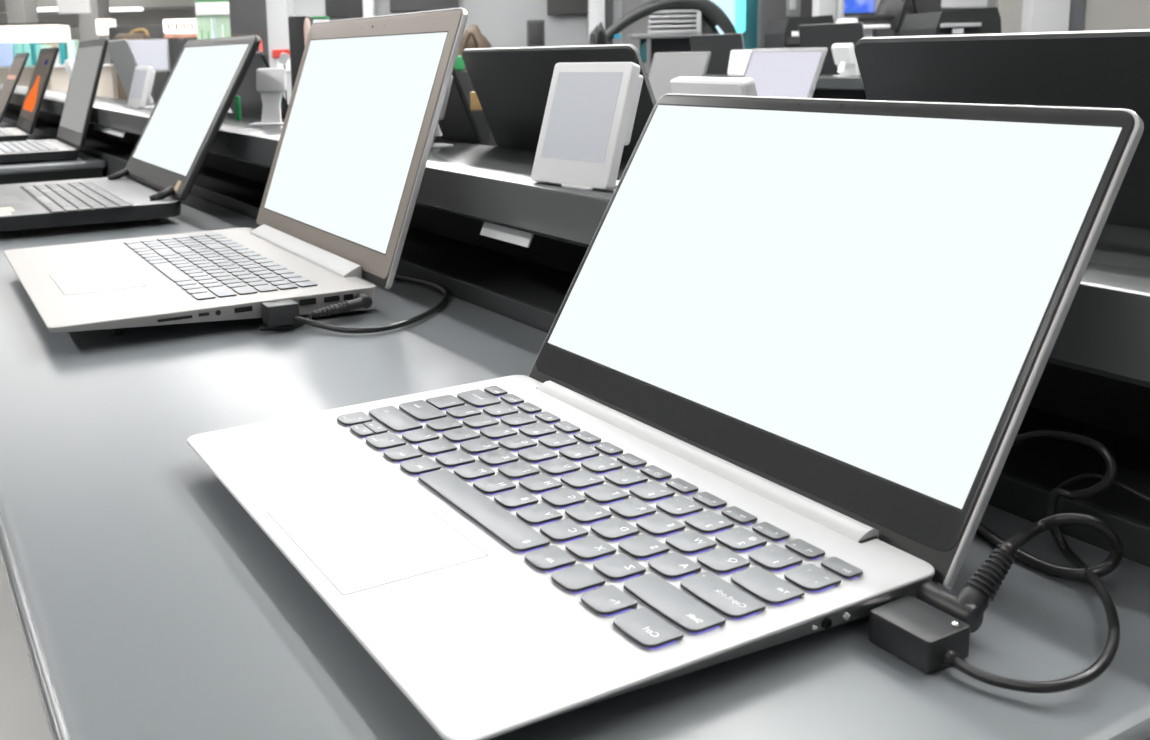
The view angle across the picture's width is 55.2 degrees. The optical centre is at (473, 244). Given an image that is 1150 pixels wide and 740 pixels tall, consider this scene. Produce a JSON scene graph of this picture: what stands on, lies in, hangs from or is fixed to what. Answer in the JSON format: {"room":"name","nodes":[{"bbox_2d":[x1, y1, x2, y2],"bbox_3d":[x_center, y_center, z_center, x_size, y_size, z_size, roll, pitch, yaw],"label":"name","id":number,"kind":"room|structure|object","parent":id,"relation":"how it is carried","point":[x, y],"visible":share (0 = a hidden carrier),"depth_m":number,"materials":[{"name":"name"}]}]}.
{"room":"electronics store","nodes":[
{"label":"electronics store","id":0,"kind":"room"},
{"bbox_2d":[5,0,37,43],"bbox_3d":[-4.622,-2.383,11.191,0.181,3.050,0.350,-1,10,0],"label":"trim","id":1,"kind":"structure","parent":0,"point":[18,11],"depth_m":11.03,"materials":[{"name":"grey"}]},
{"bbox_2d":[0,557,51,739],"bbox_3d":[-1.676,0.146,5.521,12.000,0.100,18.000,-7,11,-28],"label":"floor","id":2,"kind":"structure","parent":0,"point":[22,715],"depth_m":1.80,"materials":[{"name":"tile"}]},
{"bbox_2d":[0,22,70,89],"bbox_3d":[-3.463,-1.029,8.392,0.772,1.300,0.290,-1,10,0],"label":"wall shelf","id":3,"kind":"object","parent":2,"relation":"on","point":[52,31],"visible":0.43,"depth_m":8.17,"materials":[{"name":"beige"}]},
{"bbox_2d":[0,42,17,65],"bbox_3d":[-3.515,-1.429,8.224,0.145,0.176,0.120,-1,10,0],"label":"product box","id":4,"kind":"object","parent":3,"relation":"on","point":[6,48],"visible":0.68,"depth_m":8.17,"materials":[{"name":"blue"}]},
{"bbox_2d":[13,44,23,57],"bbox_3d":[-3.400,-1.425,8.223,0.071,0.162,0.120,-1,10,0],"label":"product box","id":5,"kind":"object","parent":3,"relation":"on","point":[17,48],"visible":0.44,"depth_m":8.16,"materials":[{"name":"teal cardboard"}]},
{"bbox_2d":[23,43,32,65],"bbox_3d":[-3.333,-1.427,8.223,0.056,0.164,0.120,-1,10,0],"label":"product box","id":6,"kind":"object","parent":3,"relation":"on","point":[26,47],"visible":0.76,"depth_m":8.16,"materials":[{"name":"teal"}]},
{"bbox_2d":[31,43,39,65],"bbox_3d":[-3.288,-1.430,8.224,0.026,0.167,0.120,-1,10,0],"label":"product box","id":7,"kind":"object","parent":3,"relation":"on","point":[32,44],"visible":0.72,"depth_m":8.17,"materials":[{"name":"teal cardboard"}]},
{"bbox_2d":[35,44,46,61],"bbox_3d":[-3.247,-1.425,8.223,0.048,0.155,0.120,-1,10,0],"label":"product box","id":8,"kind":"object","parent":3,"relation":"on","point":[38,47],"visible":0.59,"depth_m":8.16,"materials":[{"name":"teal cardboard"}]},
{"bbox_2d":[0,121,106,184],"bbox_3d":[-1.759,0.002,3.758,0.406,0.800,3.325,-7,11,-28],"label":"countertop","id":9,"kind":"structure","parent":2,"relation":"on","point":[86,166],"depth_m":2.33,"materials":[{"name":"grey laminate"}]},
{"bbox_2d":[0,53,28,123],"bbox_3d":[-1.662,-0.501,3.593,0.365,0.243,0.376,-6,11,-27],"label":"laptop","id":10,"kind":"object","parent":9,"relation":"on","point":[19,62],"visible":1,"depth_m":3.56,"materials":[{"name":"beige metal"}]},
{"bbox_2d":[0,47,58,141],"bbox_3d":[-1.342,-0.412,3.023,0.348,0.251,0.376,-6,11,-27],"label":"laptop","id":11,"kind":"object","parent":9,"relation":"on","point":[44,66],"visible":0.92,"depth_m":3.00,"materials":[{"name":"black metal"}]},
{"bbox_2d":[23,75,39,111],"bbox_3d":[-1.247,-0.428,3.093,0.038,0.097,0.290,-6,11,-27],"label":"picture","id":12,"kind":"object","parent":11,"relation":"attached to","point":[33,91],"depth_m":3.10,"materials":[{"name":"orange"}]},
{"bbox_2d":[0,39,108,162],"bbox_3d":[-1.023,-0.329,2.481,0.333,0.259,0.378,-7,11,-27],"label":"laptop","id":13,"kind":"object","parent":9,"relation":"on","point":[90,55],"visible":1,"depth_m":2.45,"materials":[{"name":"beige metal"}]},
{"bbox_2d":[51,64,117,98],"bbox_3d":[-2.802,-0.825,8.051,0.471,0.987,0.400,-1,10,0],"label":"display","id":14,"kind":"object","parent":2,"relation":"on","point":[107,86],"visible":0.22,"depth_m":7.84,"materials":[{"name":"white plastic"}]},
{"bbox_2d":[59,43,67,64],"bbox_3d":[-2.975,-1.389,7.973,0.046,0.157,0.120,-1,10,0],"label":"product box","id":15,"kind":"object","parent":14,"relation":"on","point":[62,46],"visible":0.56,"depth_m":7.91,"materials":[{"name":"teal cardboard"}]},
{"bbox_2d":[66,40,78,58],"bbox_3d":[-2.911,-1.397,7.954,0.050,0.176,0.120,-1,10,0],"label":"product box","id":16,"kind":"object","parent":14,"relation":"on","point":[72,45],"visible":0.64,"depth_m":7.90,"materials":[{"name":"green"}]},
{"bbox_2d":[95,19,115,63],"bbox_3d":[-3.225,-1.309,9.746,0.136,1.371,0.150,-1,10,0],"label":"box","id":17,"kind":"object","parent":2,"relation":"on","point":[102,25],"visible":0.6,"depth_m":9.57,"materials":[{"name":"white"}]},
{"bbox_2d":[114,28,150,99],"bbox_3d":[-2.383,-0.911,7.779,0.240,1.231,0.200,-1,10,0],"label":"handbag","id":18,"kind":"object","parent":2,"relation":"on","point":[132,35],"visible":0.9,"depth_m":7.64,"materials":[{"name":"brown leather"}]},
{"bbox_2d":[108,26,177,101],"bbox_3d":[-2.568,-1.081,8.676,0.430,1.264,0.400,-1,10,0],"label":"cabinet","id":19,"kind":"object","parent":2,"relation":"on","point":[155,32],"visible":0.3,"depth_m":8.38,"materials":[{"name":"grey"}]},
{"bbox_2d":[127,39,169,102],"bbox_3d":[-2.089,-0.754,7.115,0.288,1.139,0.064,-1,10,0],"label":"monitor","id":20,"kind":"object","parent":2,"relation":"on","point":[154,53],"visible":0.33,"depth_m":7.00,"materials":[{"name":"grey"}]},
{"bbox_2d":[168,40,187,71],"bbox_3d":[-1.859,-0.739,7.023,0.114,1.129,0.050,-1,10,0],"label":"display board","id":21,"kind":"object","parent":2,"relation":"on","point":[175,46],"visible":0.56,"depth_m":6.91,"materials":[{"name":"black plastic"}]},
{"bbox_2d":[163,19,196,39],"bbox_3d":[-2.126,-1.010,8.110,0.252,1.299,0.086,-1,10,0],"label":"lit sign","id":22,"kind":"object","parent":2,"relation":"on","point":[172,28],"visible":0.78,"depth_m":7.97,"materials":[{"name":"white plastic"}]},
{"bbox_2d":[195,0,230,39],"bbox_3d":[-1.411,-0.765,6.080,0.200,1.488,0.047,-1,10,0],"label":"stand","id":23,"kind":"object","parent":2,"relation":"on","point":[205,10],"visible":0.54,"depth_m":5.99,"materials":[{"name":"green"}]},
{"bbox_2d":[229,0,268,62],"bbox_3d":[-1.135,-0.707,5.671,0.197,1.502,0.080,-1,10,0],"label":"wall","id":24,"kind":"structure","parent":2,"relation":"on","point":[247,17],"depth_m":5.57,"materials":[{"name":"grey paint"}]},
{"bbox_2d":[455,71,496,146],"bbox_3d":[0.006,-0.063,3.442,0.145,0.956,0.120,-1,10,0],"label":"storage bin","id":25,"kind":"object","parent":2,"relation":"on","point":[463,76],"visible":0.02,"depth_m":3.31,"materials":[{"name":"black plastic"}]},
{"bbox_2d":[454,56,463,70],"bbox_3d":[-0.044,-0.552,3.333,0.030,0.045,0.060,-1,10,0],"label":"carton","id":26,"kind":"object","parent":25,"relation":"on","point":[459,63],"visible":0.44,"depth_m":3.30,"materials":[{"name":"green plastic"}]},
{"bbox_2d":[526,20,544,46],"bbox_3d":[0.376,-0.732,6.520,0.099,1.187,0.144,-1,10,0],"label":"speaker","id":27,"kind":"object","parent":2,"relation":"on","point":[535,28],"visible":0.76,"depth_m":6.36},
{"bbox_2d":[529,22,542,43],"bbox_3d":[0.364,-1.231,6.363,0.082,0.126,0.008,-1,10,0],"label":"grille","id":28,"kind":"object","parent":27,"relation":"attached to","point":[535,28],"depth_m":6.36,"materials":[{"name":"black plastic"}]},
{"bbox_2d":[0,194,1149,739],"bbox_3d":[-0.304,0.426,1.155,0.409,0.800,1.829,-7,11,-28],"label":"table","id":29,"kind":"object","parent":2,"relation":"on","point":[149,603],"depth_m":0.43,"materials":[{"name":"grey laminate"}]},
{"bbox_2d":[0,35,260,233],"bbox_3d":[-0.524,-0.165,1.539,0.365,0.241,0.388,-7,11,-28],"label":"laptop","id":30,"kind":"object","parent":29,"relation":"on","point":[172,148],"visible":1,"depth_m":1.51,"materials":[{"name":"grey"}]},
{"bbox_2d":[20,182,133,212],"bbox_3d":[-0.554,-0.067,1.510,0.101,0.001,0.340,-7,11,-28],"label":"keyboard","id":31,"kind":"object","parent":30,"relation":"on","point":[65,197],"depth_m":1.47,"materials":[{"name":"grey"}]},
{"bbox_2d":[3,8,467,335],"bbox_3d":[-0.243,-0.084,1.016,0.349,0.249,0.380,-6,11,-27],"label":"laptop","id":32,"kind":"object","parent":29,"relation":"on","point":[367,99],"visible":0.99,"depth_m":0.99,"materials":[{"name":"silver metal"}]},
{"bbox_2d":[122,233,320,300],"bbox_3d":[-0.248,0.017,1.031,0.105,0.001,0.327,-6,11,-27],"label":"keyboard","id":33,"kind":"object","parent":32,"relation":"on","point":[199,266],"depth_m":0.99,"materials":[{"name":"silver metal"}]},
{"bbox_2d":[344,294,352,300],"bbox_3d":[-0.102,0.043,0.895,0.008,0.005,0.001,-6,11,-27],"label":"port","id":34,"kind":"object","parent":32,"relation":"attached to","point":[347,296],"depth_m":0.89,"materials":[{"name":"black plastic"}]},
{"bbox_2d":[260,293,372,330],"bbox_3d":[-0.126,0.054,0.875,0.092,0.019,0.017,-6,11,-27],"label":"power cable","id":35,"kind":"object","parent":29,"relation":"on","point":[361,300],"visible":1,"depth_m":0.88,"materials":[{"name":"grey plastic"}]},
{"bbox_2d":[262,275,448,333],"bbox_3d":[-0.081,0.042,0.932,0.115,0.021,0.216,2,11,19],"label":"power cable","id":36,"kind":"object","parent":29,"relation":"on","point":[281,312],"visible":0.87,"depth_m":0.85,"materials":[{"name":"grey plastic"}]},
{"bbox_2d":[187,93,1143,739],"bbox_3d":[0.059,0.032,0.509,0.320,0.184,0.306,-7,11,-28],"label":"laptop","id":37,"kind":"object","parent":29,"relation":"on","point":[782,387],"visible":1,"depth_m":0.48,"materials":[{"name":"silver metal"}]},
{"bbox_2d":[869,429,1119,692],"bbox_3d":[0.215,0.112,0.422,0.075,0.048,0.164,7,13,38],"label":"power cable","id":38,"kind":"object","parent":29,"relation":"on","point":[920,634],"visible":0.95,"depth_m":0.38,"materials":[{"name":"grey plastic"}]},
{"bbox_2d":[916,513,1123,632],"bbox_3d":[0.181,0.112,0.472,0.098,0.032,0.152,-7,11,-28],"label":"power cable","id":39,"kind":"object","parent":29,"relation":"on","point":[969,606],"visible":0.89,"depth_m":0.40,"materials":[{"name":"grey plastic"}]},
{"bbox_2d":[1058,473,1149,501],"bbox_3d":[0.266,0.103,0.453,0.002,0.012,0.050,-7,11,-28],"label":"lead","id":40,"kind":"object","parent":29,"relation":"on","point":[1090,475],"visible":1,"depth_m":0.46,"materials":[{"name":"grey rubber"}]},
{"bbox_2d":[0,84,1149,566],"bbox_3d":[-0.916,0.092,2.812,0.156,0.911,5.800,-7,11,-28],"label":"shelf","id":41,"kind":"object","parent":2,"relation":"on","point":[1094,382],"depth_m":0.83,"materials":[{"name":"grey metal"}]},
{"bbox_2d":[64,59,95,99],"bbox_3d":[-0.997,-0.415,2.767,0.047,0.107,0.085,-1,10,1],"label":"display","id":42,"kind":"object","parent":41,"relation":"on","point":[69,63],"visible":0.12,"depth_m":2.72,"materials":[{"name":"white plastic"}]},
{"bbox_2d":[127,66,155,107],"bbox_3d":[-0.713,-0.338,2.351,0.047,0.088,0.085,-9,12,-36],"label":"display","id":43,"kind":"object","parent":41,"relation":"on","point":[143,77],"visible":0.95,"depth_m":2.33,"materials":[{"name":"white plastic"}]},
{"bbox_2d":[234,96,241,120],"bbox_3d":[-0.385,-0.223,1.787,0.009,0.040,0.008,-1,10,0],"label":"marker","id":44,"kind":"object","parent":41,"relation":"on","point":[237,98],"visible":0.91,"depth_m":1.78,"materials":[{"name":"green plastic"}]},
{"bbox_2d":[249,68,286,125],"bbox_3d":[-0.310,-0.223,1.649,0.052,0.085,0.045,-1,10,3],"label":"display","id":45,"kind":"object","parent":41,"relation":"on","point":[271,83],"visible":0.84,"depth_m":1.65,"materials":[{"name":"white plastic"}]},
{"bbox_2d":[278,52,288,121],"bbox_3d":[-0.295,-0.247,1.718,0.024,0.108,0.024,-1,10,0],"label":"tag","id":46,"kind":"object","parent":41,"relation":"on","point":[283,58],"visible":0.77,"depth_m":1.71,"materials":[{"name":"white plastic"}]},
{"bbox_2d":[431,75,452,147],"bbox_3d":[-0.057,-0.152,1.204,0.047,0.088,0.085,-8,12,-32],"label":"display","id":47,"kind":"object","parent":41,"relation":"on","point":[438,132],"visible":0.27,"depth_m":1.17,"materials":[{"name":"white plastic"}]},
{"bbox_2d":[531,62,642,190],"bbox_3d":[0.086,-0.090,0.825,0.047,0.092,0.086,-9,12,-36],"label":"display","id":48,"kind":"object","parent":41,"relation":"on","point":[590,113],"visible":0.97,"depth_m":0.81,"materials":[{"name":"white plastic"}]},
{"bbox_2d":[669,76,757,95],"bbox_3d":[0.161,-0.070,0.726,0.047,0.082,0.088,-5,11,-20],"label":"display","id":49,"kind":"object","parent":41,"relation":"on","point":[734,86],"visible":0.15,"depth_m":0.71,"materials":[{"name":"white plastic"}]},
{"bbox_2d":[711,0,757,49],"bbox_3d":[1.359,-0.770,5.830,0.326,1.458,0.090,-1,10,0],"label":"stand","id":50,"kind":"object","parent":2,"relation":"on","point":[742,13],"visible":0.23,"depth_m":5.75,"materials":[{"name":"blue"}]},
{"bbox_2d":[647,73,866,99],"bbox_3d":[1.282,-0.012,3.100,0.180,0.915,5.400,-7,11,-28],"label":"shelf","id":51,"kind":"object","parent":2,"relation":"on","point":[827,86],"visible":0.02,"depth_m":3.30,"materials":[{"name":"grey"}]},
{"bbox_2d":[728,50,751,74],"bbox_3d":[0.921,-0.627,3.761,0.085,0.083,0.047,7,13,41],"label":"display","id":52,"kind":"object","parent":51,"relation":"on","point":[738,60],"visible":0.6,"depth_m":3.76,"materials":[{"name":"white plastic"}]},
{"bbox_2d":[831,43,859,75],"bbox_3d":[1.124,-0.559,3.310,0.047,0.098,0.100,-4,10,-14],"label":"display","id":53,"kind":"object","parent":51,"relation":"on","point":[844,56],"visible":0.93,"depth_m":3.30,"materials":[{"name":"white plastic"}]},
{"bbox_2d":[757,0,812,48],"bbox_3d":[1.546,-0.676,5.391,0.286,1.416,0.114,-1,10,0],"label":"wall","id":54,"kind":"structure","parent":2,"relation":"on","point":[768,10],"depth_m":5.27,"materials":[{"name":"grey paint"}]},
{"bbox_2d":[786,0,800,16],"bbox_3d":[1.538,-1.156,5.259,0.068,0.119,0.010,-1,10,0],"label":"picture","id":55,"kind":"object","parent":54,"relation":"attached to","point":[793,7],"depth_m":5.26,"materials":[{"name":"grey"}]},
{"bbox_2d":[812,0,835,22],"bbox_3d":[1.621,-1.444,5.026,0.082,3.050,0.100,-1,10,0],"label":"trim","id":56,"kind":"structure","parent":54,"relation":"attached to","point":[819,7],"depth_m":5.04,"materials":[{"name":"grey"}]},
{"bbox_3d":[-0.657,0.116,2.962,0.430,0.800,5.800,-7,11,-28],"label":"countertop","id":57,"kind":"structure","parent":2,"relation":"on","visible":0},
{"bbox_2d":[107,39,152,102],"bbox_3d":[-0.805,-0.419,2.948,0.299,0.265,0.270,-7,11,-28],"label":"laptop","id":58,"kind":"object","parent":57,"relation":"on","point":[120,52],"visible":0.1,"depth_m":2.88,"materials":[{"name":"grey"}]},
{"bbox_2d":[230,51,287,118],"bbox_3d":[-0.291,-0.244,2.011,0.305,0.222,0.335,-7,11,-28],"label":"laptop","id":59,"kind":"object","parent":57,"relation":"on","point":[251,101],"visible":0.1,"depth_m":1.92,"materials":[{"name":"grey"}]},
{"bbox_2d":[288,15,312,90],"bbox_3d":[-0.420,-0.407,2.706,0.044,0.308,0.120,-1,10,0],"label":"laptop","id":60,"kind":"object","parent":57,"relation":"on","point":[295,23],"visible":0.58,"depth_m":2.63,"materials":[{"name":"grey plastic"}]},
{"bbox_2d":[304,18,310,44],"bbox_3d":[-0.379,-0.373,2.533,0.016,0.298,0.016,-1,10,0],"label":"bottle","id":61,"kind":"object","parent":57,"relation":"on","point":[307,25],"visible":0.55,"depth_m":2.50,"materials":[{"name":"beige"}]},
{"bbox_2d":[434,68,484,144],"bbox_3d":[0.013,-0.147,1.439,0.303,0.216,0.365,-7,11,-28],"label":"laptop","id":62,"kind":"object","parent":57,"relation":"on","point":[458,124],"visible":0.02,"depth_m":1.24,"materials":[{"name":"grey plastic"}]},
{"bbox_2d":[471,111,490,145],"bbox_3d":[0.009,-0.180,1.924,0.042,0.111,0.030,-1,10,0],"label":"speaker","id":63,"kind":"object","parent":57,"relation":"on","point":[479,116],"visible":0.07,"depth_m":1.91},
{"bbox_2d":[470,92,482,110],"bbox_3d":[0.009,-0.252,1.918,0.030,0.032,0.030,-1,10,0],"label":"carton","id":64,"kind":"object","parent":63,"relation":"on","point":[475,105],"visible":0.47,"depth_m":1.90,"materials":[{"name":"orange cardboard"}]},
{"bbox_2d":[462,44,655,162],"bbox_3d":[0.193,-0.095,1.119,0.303,0.216,0.302,-7,11,-28],"label":"laptop","id":65,"kind":"object","parent":57,"relation":"on","point":[511,85],"visible":0.23,"depth_m":1.08,"materials":[{"name":"grey plastic"}]},
{"bbox_2d":[854,29,1149,228],"bbox_3d":[0.463,-0.016,0.632,0.303,0.216,0.360,-7,11,-28],"label":"laptop","id":66,"kind":"object","parent":57,"relation":"on","point":[1094,68],"visible":0.32,"depth_m":0.60,"materials":[{"name":"grey plastic"}]},
{"bbox_3d":[1.021,0.076,2.968,0.420,0.800,5.400,-7,11,-28],"label":"countertop","id":67,"kind":"structure","parent":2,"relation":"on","visible":0},
{"bbox_2d":[455,25,490,70],"bbox_3d":[-0.005,-0.807,4.855,0.175,0.331,0.206,2,10,16],"label":"bag","id":68,"kind":"object","parent":67,"relation":"on","point":[472,37],"visible":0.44,"depth_m":4.77,"materials":[{"name":"beige fabric"}]},
{"bbox_2d":[648,52,710,101],"bbox_3d":[0.557,-0.516,3.513,0.277,0.197,0.300,-6,11,-25],"label":"laptop","id":69,"kind":"object","parent":67,"relation":"on","point":[665,66],"visible":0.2,"depth_m":3.58,"materials":[{"name":"grey"}]},
{"bbox_2d":[742,47,826,97],"bbox_3d":[0.784,-0.455,3.123,0.294,0.202,0.315,-6,11,-25],"label":"laptop","id":70,"kind":"object","parent":67,"relation":"on","point":[775,72],"visible":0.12,"depth_m":3.14,"materials":[{"name":"silver metal"}]},
{"bbox_3d":[1.537,0.014,3.247,0.400,0.800,5.400,-7,11,-28],"label":"countertop","id":71,"kind":"structure","parent":2,"relation":"on","visible":0},
{"bbox_2d":[588,22,608,44],"bbox_3d":[0.571,-0.844,4.981,0.107,0.334,0.206,0,10,5],"label":"bag","id":72,"kind":"object","parent":71,"relation":"on","point":[598,36],"visible":0.38,"depth_m":4.90,"materials":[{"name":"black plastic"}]},
{"bbox_2d":[690,33,743,73],"bbox_3d":[0.979,-0.641,3.999,0.261,0.255,0.277,-7,11,-28],"label":"laptop","id":73,"kind":"object","parent":71,"relation":"on","point":[720,46],"visible":0.25,"depth_m":3.93,"materials":[{"name":"grey plastic"}]},
{"bbox_2d":[798,22,863,74],"bbox_3d":[1.239,-0.575,3.535,0.265,0.275,0.266,-7,11,-28],"label":"laptop","id":74,"kind":"object","parent":71,"relation":"on","point":[810,35],"visible":0.21,"depth_m":3.48,"materials":[{"name":"grey plastic"}]},
{"bbox_3d":[2.134,-0.027,3.401,0.600,0.800,5.900,-7,11,-28],"label":"countertop","id":75,"kind":"structure","parent":2,"relation":"on","visible":0},
{"bbox_2d":[606,0,736,67],"bbox_3d":[0.936,-0.955,5.193,0.722,0.461,0.240,-1,10,0],"label":"stand","id":76,"kind":"object","parent":75,"relation":"on","point":[672,23],"visible":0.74,"depth_m":5.15,"materials":[{"name":"grey plastic"}]},
{"bbox_2d":[627,32,700,38],"bbox_3d":[0.890,-0.978,5.128,0.326,0.023,0.120,-1,10,0],"label":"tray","id":77,"kind":"object","parent":76,"relation":"on","point":[653,35],"depth_m":5.07,"materials":[{"name":"grey"}]},
{"bbox_2d":[764,15,833,48],"bbox_3d":[1.327,-0.762,4.447,0.212,0.323,0.312,-1,10,0],"label":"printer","id":78,"kind":"object","parent":75,"relation":"on","point":[780,33],"visible":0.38,"depth_m":4.29,"materials":[{"name":"black plastic"}]},
{"bbox_2d":[838,0,843,18],"bbox_3d":[1.392,-0.815,4.157,0.053,0.524,0.080,-1,10,0],"label":"post","id":79,"kind":"object","parent":75,"relation":"on","point":[841,2],"visible":0.02,"depth_m":4.13,"materials":[{"name":"grey"}]},
{"bbox_2d":[838,0,879,16],"bbox_3d":[1.602,-0.926,4.560,0.171,0.593,0.140,-1,10,0],"label":"monitor","id":80,"kind":"object","parent":75,"relation":"on","point":[851,7],"visible":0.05,"depth_m":4.52,"materials":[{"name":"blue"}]},
{"bbox_2d":[836,15,894,36],"bbox_3d":[1.435,-0.687,4.040,0.190,0.310,0.130,-1,10,0],"label":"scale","id":81,"kind":"object","parent":75,"relation":"on","point":[870,22],"visible":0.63,"depth_m":3.96,"materials":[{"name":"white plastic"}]},
{"bbox_2d":[848,15,894,19],"bbox_3d":[1.461,-0.833,4.019,0.132,0.016,0.120,-1,10,0],"label":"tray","id":82,"kind":"object","parent":81,"relation":"on","point":[861,17],"depth_m":3.96,"materials":[{"name":"black plastic"}]},
{"bbox_2d":[872,0,925,36],"bbox_3d":[1.658,-0.788,4.239,0.203,0.431,0.200,7,13,38],"label":"bag","id":83,"kind":"object","parent":75,"relation":"on","point":[900,9],"visible":0.37,"depth_m":4.16,"materials":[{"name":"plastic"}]},
{"bbox_2d":[901,7,1000,35],"bbox_3d":[1.642,-0.645,3.757,0.228,0.318,0.330,-1,10,0],"label":"printer","id":84,"kind":"object","parent":75,"relation":"on","point":[982,20],"visible":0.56,"depth_m":3.61,"materials":[{"name":"black plastic"}]},
{"bbox_2d":[78,0,109,63],"bbox_3d":[-3.676,-2.298,10.582,0.190,3.050,0.350,-1,10,0],"label":"pillar","id":85,"kind":"structure","parent":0,"point":[100,9],"depth_m":10.45,"materials":[{"name":"grey paint"}]},
{"bbox_2d":[0,0,194,11],"bbox_3d":[-4.283,-3.280,11.743,2.758,1.491,0.300,-1,10,0],"label":"trim","id":86,"kind":"structure","parent":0,"point":[146,4],"depth_m":11.71,"materials":[{"name":"grey"}]},
{"bbox_2d":[37,7,57,11],"bbox_3d":[-4.499,-2.474,11.512,0.356,0.036,0.120,-1,10,0],"label":"ceiling light","id":87,"kind":"object","parent":86,"relation":"attached to","point":[45,8],"visible":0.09,"depth_m":11.45,"materials":[{"name":"white plastic"}]},
{"bbox_2d":[0,9,195,27],"bbox_3d":[-4.502,-2.530,12.313,2.900,0.165,0.200,-1,10,0],"label":"trim","id":88,"kind":"structure","parent":86,"relation":"attached to","point":[145,17],"depth_m":12.21,"materials":[{"name":"grey"}]},
{"bbox_2d":[109,7,142,11],"bbox_3d":[-3.719,-2.474,11.512,0.450,0.036,0.120,-1,10,0],"label":"ceiling light","id":89,"kind":"object","parent":86,"relation":"attached to","point":[120,8],"visible":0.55,"depth_m":11.45,"materials":[{"name":"white plastic"}]},
{"bbox_2d":[0,8,196,43],"bbox_3d":[-6.089,-2.679,13.066,12.000,3.050,0.100,-7,11,-28],"label":"wall","id":90,"kind":"structure","parent":0,"point":[74,32],"depth_m":13.65,"materials":[{"name":"grey paint"}]},
{"bbox_2d":[266,0,294,105],"bbox_3d":[-0.829,-1.313,4.608,0.090,3.050,0.212,-1,10,0],"label":"pillar","id":91,"kind":"structure","parent":0,"point":[278,11],"depth_m":4.59,"materials":[{"name":"grey paint"}]},
{"bbox_2d":[294,0,621,47],"bbox_3d":[-0.116,-1.597,6.703,2.034,2.850,0.120,-1,10,0],"label":"wall","id":92,"kind":"structure","parent":0,"point":[502,22],"depth_m":6.68,"materials":[{"name":"white paint"}]},
{"bbox_2d":[325,0,362,17],"bbox_3d":[-0.784,-1.545,6.617,0.234,0.340,0.035,-1,10,0],"label":"board","id":93,"kind":"object","parent":92,"relation":"attached to","point":[333,8],"visible":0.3,"depth_m":6.62,"materials":[{"name":"black plastic"}]},
{"bbox_2d":[363,0,374,17],"bbox_3d":[-0.637,-1.588,6.580,0.066,2.900,0.080,-1,10,0],"label":"trim","id":94,"kind":"structure","parent":92,"relation":"attached to","point":[368,5],"depth_m":6.57,"materials":[{"name":"grey"}]},
{"bbox_2d":[390,0,458,11],"bbox_3d":[-0.301,-1.564,6.613,0.420,0.302,0.035,-1,10,0],"label":"board","id":95,"kind":"object","parent":92,"relation":"attached to","point":[395,5],"visible":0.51,"depth_m":6.62,"materials":[{"name":"grey"}]},
{"bbox_2d":[547,0,587,14],"bbox_3d":[0.570,-1.553,6.615,0.252,0.322,0.035,-1,10,0],"label":"board","id":96,"kind":"object","parent":92,"relation":"attached to","point":[554,7],"visible":1,"depth_m":6.62,"materials":[{"name":"grey"}]},
{"bbox_2d":[588,0,604,43],"bbox_3d":[0.737,-1.619,6.574,0.095,2.900,0.080,-1,10,0],"label":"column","id":97,"kind":"structure","parent":92,"relation":"attached to","point":[596,8],"depth_m":6.58,"materials":[{"name":"white paint"}]},
{"bbox_2d":[605,0,612,44],"bbox_3d":[0.811,-1.623,6.584,0.048,2.900,0.060,-1,10,0],"label":"trim","id":98,"kind":"structure","parent":92,"relation":"attached to","point":[608,3],"depth_m":6.60,"materials":[{"name":"grey"}]},
{"bbox_2d":[622,0,847,72],"bbox_3d":[3.581,-2.032,8.109,0.100,3.050,18.000,-7,11,-28],"label":"wall","id":99,"kind":"structure","parent":0,"point":[640,26],"depth_m":11.42,"materials":[{"name":"white paint"}]},
{"bbox_2d":[871,0,994,36],"bbox_3d":[2.011,-1.402,4.740,0.540,3.050,0.100,-1,10,0],"label":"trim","id":100,"kind":"structure","parent":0,"point":[991,3],"depth_m":4.75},
{"bbox_2d":[923,0,940,12],"bbox_3d":[1.883,-1.097,4.724,0.274,0.253,0.025,-1,10,0],"label":"board","id":101,"kind":"object","parent":100,"relation":"attached to","point":[930,5],"visible":0.02,"depth_m":4.72,"materials":[{"name":"grey"}]},
{"bbox_2d":[941,0,987,8],"bbox_3d":[2.117,-1.100,4.716,0.197,0.160,0.025,-1,10,0],"label":"notice board","id":102,"kind":"object","parent":101,"relation":"attached to","point":[945,4],"visible":1,"depth_m":4.71,"materials":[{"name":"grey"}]},
{"bbox_2d":[995,0,1022,32],"bbox_3d":[2.327,-1.402,4.698,0.141,3.050,0.100,-1,10,0],"label":"trim","id":103,"kind":"structure","parent":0,"point":[1010,11],"depth_m":4.72,"materials":[{"name":"grey"}]},
{"bbox_2d":[1021,0,1070,32],"bbox_3d":[2.439,-1.392,4.626,0.164,3.050,0.120,-1,10,0],"label":"trim","id":104,"kind":"structure","parent":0,"point":[1037,15],"depth_m":4.64,"materials":[{"name":"grey"}]},
{"bbox_2d":[1068,0,1084,30],"bbox_3d":[2.586,-1.405,4.677,0.064,3.050,0.100,-1,10,0],"label":"trim","id":105,"kind":"structure","parent":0,"point":[1077,7],"depth_m":4.70,"materials":[{"name":"grey stone"}]},
{"bbox_2d":[1083,0,1149,30],"bbox_3d":[3.080,-1.419,4.695,0.903,3.050,0.100,-1,10,0],"label":"trim","id":106,"kind":"structure","parent":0,"point":[1099,14],"depth_m":4.72,"materials":[{"name":"grey"}]},
{"bbox_3d":[-1.749,-2.955,4.975,12.000,0.100,18.000,-7,11,-28],"label":"ceiling","id":107,"kind":"structure","parent":0,"visible":0},
{"bbox_2d":[57,0,90,13],"bbox_3d":[-3.291,-2.708,8.825,0.263,1.651,0.040,-1,10,0],"label":"hanging sign","id":108,"kind":"object","parent":107,"relation":"hanging from","point":[64,6],"visible":1,"depth_m":8.94,"materials":[{"name":"white plastic"}]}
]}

